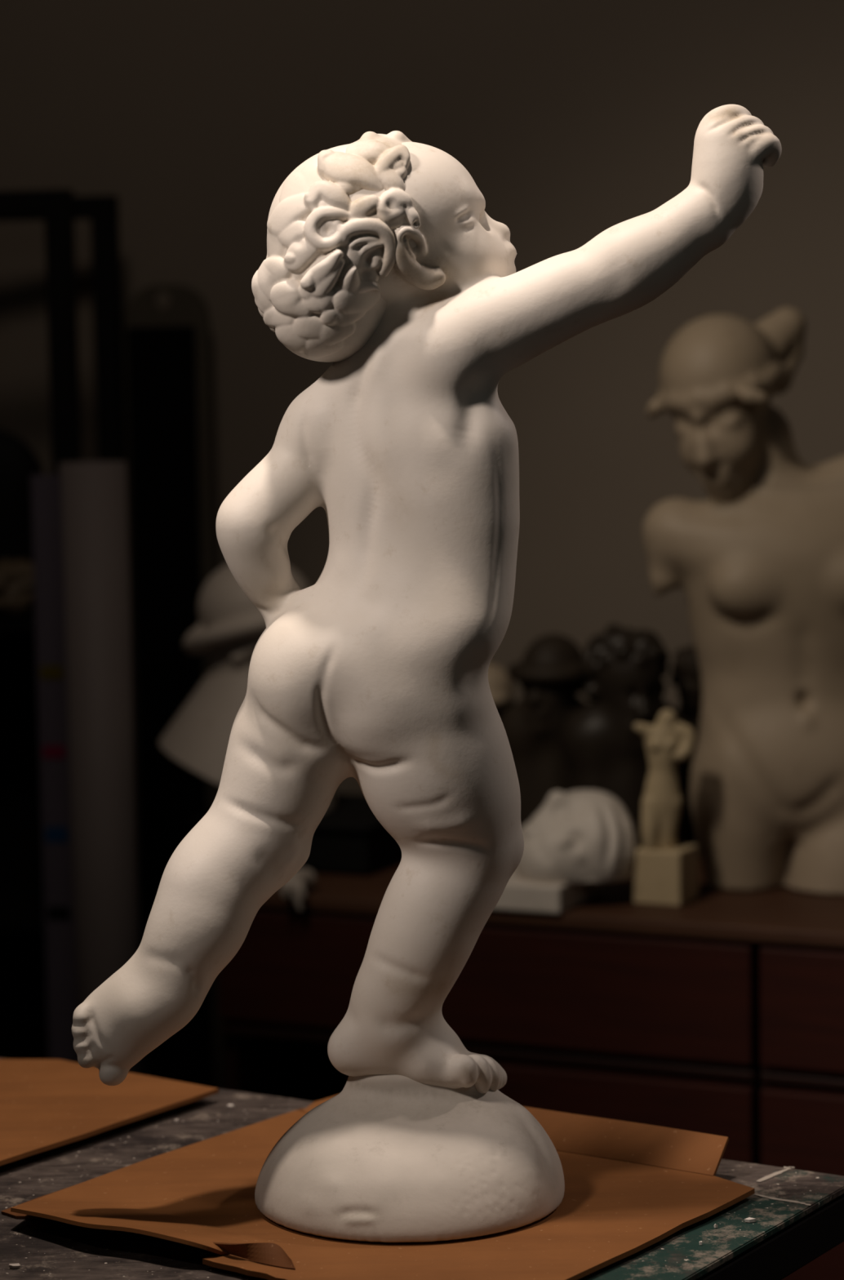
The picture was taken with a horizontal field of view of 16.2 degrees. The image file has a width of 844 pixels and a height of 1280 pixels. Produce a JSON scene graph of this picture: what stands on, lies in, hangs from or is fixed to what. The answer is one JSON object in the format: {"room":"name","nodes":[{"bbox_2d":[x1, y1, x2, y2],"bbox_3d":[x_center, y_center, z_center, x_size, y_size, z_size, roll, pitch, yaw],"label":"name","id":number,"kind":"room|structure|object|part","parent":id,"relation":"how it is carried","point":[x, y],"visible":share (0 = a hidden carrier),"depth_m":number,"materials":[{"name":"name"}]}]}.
{"room":"art studio","nodes":[
{"label":"art studio","id":0,"kind":"room"},
{"bbox_2d":[0,0,843,1075],"bbox_3d":[0.363,-0.572,4.032,4.600,3.200,0.100,2,7,24],"label":"wall","id":1,"kind":"structure","parent":0,"point":[572,121],"depth_m":4.10,"materials":[{"name":"paint"}]},
{"bbox_3d":[-0.674,1.339,1.815,6.382,0.100,6.768,-1,6,0],"label":"floor","id":2,"kind":"structure","parent":0,"visible":0},
{"bbox_2d":[0,189,125,1058],"bbox_3d":[-0.624,0.202,4.226,0.374,1.656,0.236,0,6,12],"label":"shelf rack","id":3,"kind":"object","parent":2,"relation":"on","point":[23,988],"visible":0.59,"depth_m":4.22,"materials":[{"name":"black metal"}]},
{"bbox_2d":[0,559,34,617],"bbox_3d":[-0.590,-0.071,4.096,0.147,0.080,0.072,-1,6,0],"label":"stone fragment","id":4,"kind":"object","parent":3,"relation":"on","point":[16,577],"visible":0.8,"depth_m":4.07,"materials":[{"name":"brown stone"}]},
{"bbox_3d":[-0.638,-0.031,4.204,0.333,0.018,0.235,0,6,12],"label":"shelf","id":5,"kind":"part","parent":3,"relation":"part of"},
{"bbox_3d":[-0.659,-0.595,4.044,0.306,0.032,0.024,0,6,12],"label":"rail","id":6,"kind":"part","parent":3,"relation":"part of","materials":[{"name":"black metal"}]},
{"bbox_3d":[-0.631,0.386,4.247,0.333,0.018,0.235,0,6,12],"label":"shelf","id":7,"kind":"part","parent":3,"relation":"part of","materials":[{"name":"black"}]},
{"bbox_3d":[-0.595,0.490,4.370,0.340,1.032,0.006,0,6,12],"label":"panel","id":8,"kind":"part","parent":3,"relation":"part of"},
{"bbox_3d":[-0.618,-0.616,4.238,0.306,0.032,0.024,0,6,12],"label":"rail","id":9,"kind":"part","parent":3,"relation":"part of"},
{"bbox_3d":[-0.479,0.213,4.094,0.034,1.656,0.027,0,6,12],"label":"post","id":10,"kind":"part","parent":3,"relation":"part of","materials":[{"name":"black metal"}]},
{"bbox_3d":[-0.437,0.192,4.288,0.034,1.656,0.027,0,6,12],"label":"post","id":11,"kind":"part","parent":3,"relation":"part of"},
{"bbox_2d":[30,460,143,1075],"bbox_3d":[-0.428,0.412,3.913,0.112,1.295,0.088,1,6,19],"label":"paper roll","id":12,"kind":"object","parent":2,"relation":"on","point":[80,536],"visible":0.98,"depth_m":3.85,"materials":[{"name":"grey"}]},
{"bbox_2d":[125,284,226,1088],"bbox_3d":[-0.353,0.252,4.310,0.121,1.529,0.023,0,6,10],"label":"board","id":13,"kind":"object","parent":2,"relation":"on","point":[168,348],"visible":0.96,"depth_m":4.26,"materials":[{"name":"black wood"}]},
{"bbox_2d":[0,1057,843,1279],"bbox_3d":[-0.421,0.833,2.328,1.291,0.791,0.861,3,7,31],"label":"work table","id":14,"kind":"object","parent":2,"relation":"on","point":[799,1214],"visible":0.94,"depth_m":2.23,"materials":[{"name":"paint"}]},
{"bbox_2d":[8,1263,20,1268],"bbox_3d":[-0.294,0.452,2.134,0.008,0.003,0.004,-1,6,0],"label":"chip","id":15,"kind":"object","parent":14,"relation":"on","point":[11,1265],"visible":1,"depth_m":2.13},
{"bbox_2d":[0,1058,218,1165],"bbox_3d":[-0.289,0.404,2.546,0.231,0.012,0.400,-2,6,-8],"label":"cardboard piece","id":16,"kind":"object","parent":14,"relation":"on","point":[46,1104],"visible":0.98,"depth_m":2.55,"materials":[{"name":"brown cardboard"}]},
{"bbox_2d":[227,1103,234,1107],"bbox_3d":[-0.166,0.404,2.566,0.006,0.003,0.004,-1,6,0],"label":"crumb","id":17,"kind":"object","parent":14,"relation":"on","point":[230,1105],"visible":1,"depth_m":2.56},
{"bbox_2d":[0,1094,755,1279],"bbox_3d":[-0.033,0.418,2.270,0.468,0.033,0.419,3,7,35],"label":"cardboard sheet","id":18,"kind":"object","parent":14,"relation":"on","point":[629,1186],"visible":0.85,"depth_m":2.23,"materials":[{"name":"brown cardboard"}]},
{"bbox_2d":[71,104,782,1242],"bbox_3d":[0.003,0.019,2.215,0.531,0.818,0.225,-1,6,0],"label":"cherub statue","id":19,"kind":"object","parent":18,"relation":"on","point":[385,263],"visible":1,"depth_m":2.17,"materials":[{"name":"paint"}]},
{"bbox_2d":[744,1217,756,1222],"bbox_3d":[0.246,0.434,2.214,0.009,0.003,0.005,-1,6,0],"label":"flake","id":20,"kind":"object","parent":14,"relation":"on","point":[749,1220],"visible":1,"depth_m":2.21,"materials":[{"name":"white paint"}]},
{"bbox_2d":[217,906,762,1164],"bbox_3d":[0.177,0.684,3.780,0.691,0.762,0.547,2,7,24],"label":"base cabinet","id":21,"kind":"object","parent":2,"relation":"on","point":[651,1029],"visible":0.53,"depth_m":3.46,"materials":[{"name":"brown wood"}]},
{"bbox_3d":[0.065,0.407,3.509,0.685,0.138,0.022,2,7,24],"label":"drawer","id":22,"kind":"part","parent":21,"relation":"part of","materials":[{"name":"brown wood"}]},
{"bbox_3d":[0.068,0.488,3.522,0.687,0.011,0.020,2,7,24],"label":"rail","id":23,"kind":"part","parent":21,"relation":"part of","materials":[{"name":"brown wood"}]},
{"bbox_2d":[261,856,843,948],"bbox_3d":[0.507,0.308,3.572,1.463,0.018,0.520,2,7,24],"label":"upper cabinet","id":24,"kind":"object","parent":21,"relation":"on","point":[782,914],"visible":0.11,"depth_m":3.45,"materials":[{"name":"brown wood"}]},
{"bbox_2d":[280,868,315,911],"bbox_3d":[-0.150,0.301,3.587,0.034,0.047,0.071,0,6,12],"label":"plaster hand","id":25,"kind":"object","parent":24,"relation":"on","point":[304,880],"visible":0.83,"depth_m":3.56},
{"bbox_2d":[488,663,515,716],"bbox_3d":[0.086,0.151,3.893,0.112,0.241,0.086,-1,6,0],"label":"bust","id":26,"kind":"object","parent":24,"relation":"on","point":[501,686],"visible":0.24,"depth_m":3.86,"materials":[{"name":"ceramic"}]},
{"bbox_2d":[500,633,589,826],"bbox_3d":[0.168,0.131,3.816,0.144,0.279,0.119,-1,6,0],"label":"bronze bust","id":27,"kind":"object","parent":24,"relation":"on","point":[549,677],"visible":0.55,"depth_m":3.78,"materials":[{"name":"brown metal"}]},
{"bbox_2d":[493,789,636,914],"bbox_3d":[0.171,0.243,3.510,0.172,0.135,0.161,2,7,24],"label":"sculpted head","id":28,"kind":"object","parent":24,"relation":"on","point":[579,841],"visible":0.95,"depth_m":3.46,"materials":[{"name":"white paint"}]},
{"bbox_2d":[560,623,689,848],"bbox_3d":[0.258,0.127,3.734,0.166,0.292,0.116,-1,6,0],"label":"bronze bust","id":29,"kind":"object","parent":24,"relation":"on","point":[625,668],"visible":0.68,"depth_m":3.70,"materials":[{"name":"brown metal"}]},
{"bbox_2d":[633,709,697,906],"bbox_3d":[0.290,0.195,3.490,0.067,0.230,0.064,2,7,26],"label":"figurine","id":30,"kind":"object","parent":24,"relation":"on","point":[665,870],"visible":1,"depth_m":3.47,"materials":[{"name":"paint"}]},
{"bbox_2d":[669,644,702,856],"bbox_3d":[0.350,0.141,3.800,0.101,0.270,0.075,-1,6,0],"label":"bust","id":31,"kind":"object","parent":24,"relation":"on","point":[686,676],"visible":0.23,"depth_m":3.77,"materials":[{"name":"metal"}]},
{"bbox_2d":[642,306,843,895],"bbox_3d":[0.446,-0.051,3.564,0.360,0.698,0.179,-1,6,0],"label":"statue","id":32,"kind":"object","parent":24,"relation":"on","point":[758,562],"visible":1,"depth_m":3.51,"materials":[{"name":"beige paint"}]},
{"bbox_3d":[-0.135,0.248,3.835,0.252,0.062,0.235,2,7,24],"label":"stand","id":33,"kind":"object","parent":24,"relation":"on","visible":0},
{"bbox_2d":[158,564,336,813],"bbox_3d":[-0.228,0.056,3.815,0.228,0.325,0.249,-1,6,0],"label":"bust","id":34,"kind":"object","parent":33,"relation":"on","point":[228,629],"visible":0.45,"depth_m":3.75,"materials":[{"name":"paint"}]},
{"bbox_3d":[0.149,0.575,3.491,0.509,0.143,0.022,2,7,24],"label":"drawer","id":35,"kind":"part","parent":21,"relation":"part of","materials":[{"name":"brown wood"}]},
{"bbox_2d":[760,942,843,1279],"bbox_3d":[0.838,0.703,3.487,0.748,0.762,0.547,2,7,24],"label":"base cabinet","id":36,"kind":"object","parent":2,"relation":"on","point":[802,987],"visible":0.74,"depth_m":3.34,"materials":[{"name":"brown wood"}]},
{"bbox_3d":[0.727,0.426,3.217,0.742,0.138,0.022,2,7,24],"label":"drawer","id":37,"kind":"part","parent":36,"relation":"part of","materials":[{"name":"brown wood"}]},
{"bbox_3d":[0.730,0.508,3.229,0.744,0.011,0.020,2,7,24],"label":"rail","id":38,"kind":"part","parent":36,"relation":"part of","materials":[{"name":"brown wood"}]},
{"bbox_3d":[0.730,0.592,3.234,0.742,0.143,0.022,2,7,24],"label":"drawer","id":39,"kind":"part","parent":36,"relation":"part of","materials":[{"name":"brown wood"}]},
{"bbox_3d":[0.732,0.748,3.250,0.742,0.142,0.022,2,7,24],"label":"drawer","id":40,"kind":"part","parent":36,"relation":"part of","materials":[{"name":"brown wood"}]}
]}

